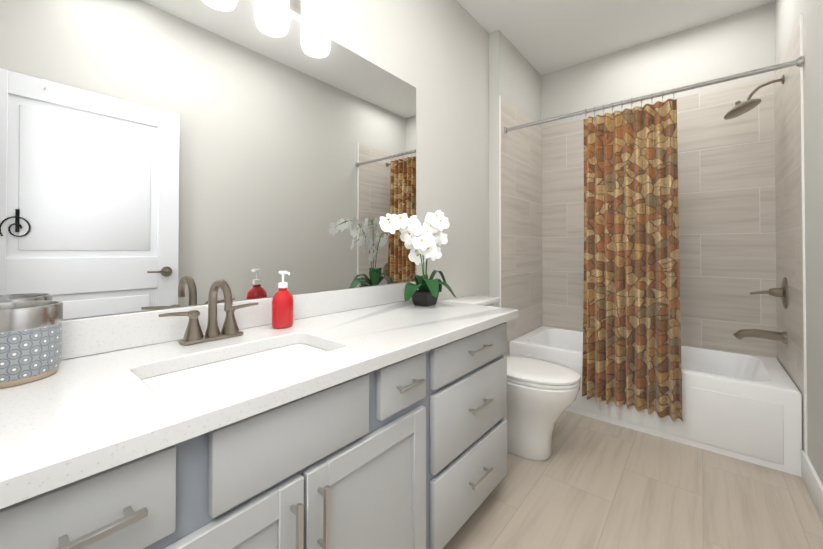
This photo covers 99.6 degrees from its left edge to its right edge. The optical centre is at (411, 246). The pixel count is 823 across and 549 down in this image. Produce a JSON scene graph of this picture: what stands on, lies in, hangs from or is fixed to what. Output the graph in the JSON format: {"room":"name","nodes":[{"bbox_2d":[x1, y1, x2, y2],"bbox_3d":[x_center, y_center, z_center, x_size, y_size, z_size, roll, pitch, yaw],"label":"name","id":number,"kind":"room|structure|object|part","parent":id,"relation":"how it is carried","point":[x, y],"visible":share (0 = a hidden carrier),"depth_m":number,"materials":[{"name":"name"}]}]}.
{"room":"bathroom","nodes":[
{"label":"bathroom","id":0,"kind":"room"},
{"bbox_2d":[61,281,418,358],"bbox_3d":[-0.488,0.234,1.297,0.020,0.095,1.666,0,-1,40],"label":"backsplash","id":1,"kind":"structure","parent":0,"relation":"attached to","point":[89,335],"depth_m":1.00,"materials":[{"name":"white stone"}]},
{"bbox_2d":[0,0,488,319],"bbox_3d":[-0.292,-0.244,1.632,0.107,2.740,2.630,0,-1,40],"label":"wall","id":2,"kind":"structure","parent":0,"point":[158,154],"depth_m":1.16,"materials":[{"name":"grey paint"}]},
{"bbox_2d":[202,0,329,57],"bbox_3d":[-0.600,-0.859,1.049,0.183,0.293,0.860,0,-1,40],"label":"sconce","id":3,"kind":"object","parent":2,"relation":"attached to","point":[271,17],"visible":1,"depth_m":1.23,"materials":[{"name":"white glass"}]},
{"bbox_2d":[489,29,540,306],"bbox_3d":[0.892,-0.231,3.001,0.180,2.740,0.990,0,-1,40],"label":"wall","id":4,"kind":"structure","parent":0,"point":[514,78],"depth_m":2.61,"materials":[{"name":"grey paint"}]},
{"bbox_2d":[499,96,500,306],"bbox_3d":[0.654,0.011,2.565,0.008,2.248,0.011,0,-1,40],"label":"trim","id":5,"kind":"structure","parent":4,"relation":"attached to","point":[500,190],"depth_m":2.57,"materials":[{"name":"white"}]},
{"bbox_2d":[501,97,541,355],"bbox_3d":[0.937,0.017,2.906,0.006,2.244,0.875,0,-1,40],"label":"wall tile","id":6,"kind":"structure","parent":4,"relation":"attached to","point":[521,220],"depth_m":2.86,"materials":[{"name":"beige tile"}]},
{"bbox_2d":[504,56,803,421],"bbox_3d":[1.286,0.035,2.139,1.522,1.881,0.095,0,-1,40],"label":"shower curtain","id":7,"kind":"object","parent":6,"relation":"attached to","point":[631,331],"visible":1,"depth_m":2.10,"materials":[{"name":"brown fabric"}]},
{"bbox_3d":[1.289,-0.866,2.151,1.522,0.079,0.048,0,-1,40],"label":"rod","id":8,"kind":"part","parent":7,"relation":"part of","materials":[{"name":"grey metal"}]},
{"bbox_2d":[456,0,774,75],"bbox_3d":[0.677,-1.666,1.485,1.804,0.100,3.620,0,-1,40],"label":"ceiling","id":9,"kind":"structure","parent":0,"point":[543,37],"depth_m":2.49,"materials":[{"name":"white paint"}]},
{"bbox_2d":[443,411,822,548],"bbox_3d":[0.677,1.174,1.456,1.804,0.100,3.620,0,-1,40],"label":"floor","id":10,"kind":"structure","parent":0,"point":[590,483],"depth_m":1.53,"materials":[{"name":"tile"}]},
{"bbox_2d":[0,315,518,548],"bbox_3d":[-0.275,0.718,1.108,0.582,0.804,1.654,0,-1,40],"label":"bathroom vanity","id":11,"kind":"object","parent":10,"relation":"on","point":[371,417],"depth_m":0.78,"materials":[{"name":"grey wood"}]},
{"bbox_2d":[0,299,518,498],"bbox_3d":[-0.272,0.298,1.117,0.582,0.035,1.666,0,-1,40],"label":"countertop","id":12,"kind":"structure","parent":11,"relation":"on","point":[94,408],"depth_m":0.69,"materials":[{"name":"white stone"}]},
{"bbox_2d":[0,300,62,388],"bbox_3d":[-0.832,0.200,0.726,0.148,0.152,0.148,0,-1,40],"label":"container","id":13,"kind":"object","parent":12,"relation":"on","point":[30,341],"visible":0.98,"depth_m":0.70,"materials":[{"name":"grey ceramic"}]},
{"bbox_2d":[156,279,259,346],"bbox_3d":[-0.562,0.188,1.017,0.146,0.182,0.273,0,-1,40],"label":"faucet","id":14,"kind":"object","parent":12,"relation":"on","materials":[{"name":"silver metal"}]},
{"bbox_2d":[140,339,327,390],"bbox_3d":[-0.412,0.384,0.891,0.302,0.167,0.499,0,-1,40],"label":"sink","id":15,"kind":"object","parent":12,"relation":"in","point":[195,371],"depth_m":0.96,"materials":[{"name":"white ceramic"}]},
{"bbox_2d":[271,271,293,328],"bbox_3d":[-0.442,0.183,1.206,0.073,0.195,0.076,0,-1,40],"label":"soap dispenser","id":16,"kind":"object","parent":12,"relation":"on","point":[282,308],"visible":1,"depth_m":1.19,"materials":[{"name":"red plastic"}]},
{"bbox_2d":[379,210,455,306],"bbox_3d":[0.039,0.052,1.618,0.242,0.466,0.452,0,-1,40],"label":"orchid plant","id":17,"kind":"object","parent":12,"relation":"on","point":[426,238],"visible":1,"depth_m":1.65,"materials":[{"name":"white plant"}]},
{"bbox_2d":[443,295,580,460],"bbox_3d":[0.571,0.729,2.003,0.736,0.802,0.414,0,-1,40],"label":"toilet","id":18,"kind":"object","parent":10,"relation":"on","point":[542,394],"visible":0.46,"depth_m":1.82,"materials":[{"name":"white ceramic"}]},
{"bbox_2d":[509,326,801,476],"bbox_3d":[1.560,0.929,2.459,1.508,0.410,0.737,0,-1,40],"label":"bathtub","id":19,"kind":"object","parent":10,"relation":"on","point":[746,407],"visible":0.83,"depth_m":1.94,"materials":[{"name":"white ceramic"}]},
{"bbox_2d":[541,2,774,127],"bbox_3d":[1.871,-0.233,2.767,1.624,2.740,0.100,0,-1,40],"label":"wall","id":20,"kind":"structure","parent":0,"point":[740,42],"depth_m":2.64,"materials":[{"name":"grey paint"}]},
{"bbox_2d":[542,77,776,357],"bbox_3d":[1.798,0.015,2.756,1.512,2.244,0.006,0,-1,40],"label":"wall tile","id":21,"kind":"structure","parent":20,"relation":"attached to","point":[727,212],"depth_m":2.48,"materials":[{"name":"beige tile"}]},
{"bbox_2d":[775,0,822,483],"bbox_3d":[1.301,-0.252,0.888,0.100,2.740,3.520,0,-1,40],"label":"wall","id":22,"kind":"structure","parent":0,"point":[787,13],"depth_m":1.55,"materials":[{"name":"grey paint"}]},
{"bbox_2d":[774,17,804,451],"bbox_3d":[2.135,0.007,1.973,0.006,2.244,0.780,0,-1,40],"label":"wall tile","id":23,"kind":"structure","parent":22,"relation":"attached to","point":[788,182],"depth_m":1.90,"materials":[{"name":"beige tile"}]},
{"bbox_2d":[724,75,787,343],"bbox_3d":[2.064,-0.210,2.099,0.261,1.571,0.180,0,-1,40],"label":"fittings","id":24,"kind":"object","parent":23,"relation":"attached to","point":[739,108],"visible":1,"depth_m":2.06,"materials":[{"name":"silver metal"}]},
{"bbox_2d":[800,13,807,454],"bbox_3d":[1.882,0.002,1.669,0.008,2.248,0.011,0,-1,40],"label":"trim","id":25,"kind":"structure","parent":22,"relation":"attached to","point":[803,241],"depth_m":1.67,"materials":[{"name":"white"}]},
{"bbox_2d":[801,450,822,523],"bbox_3d":[1.051,1.048,0.663,0.014,0.135,2.676,0,-1,40],"label":"baseboard","id":26,"kind":"structure","parent":22,"relation":"attached to","point":[812,482],"depth_m":1.53,"materials":[{"name":"white paint"}]}
]}

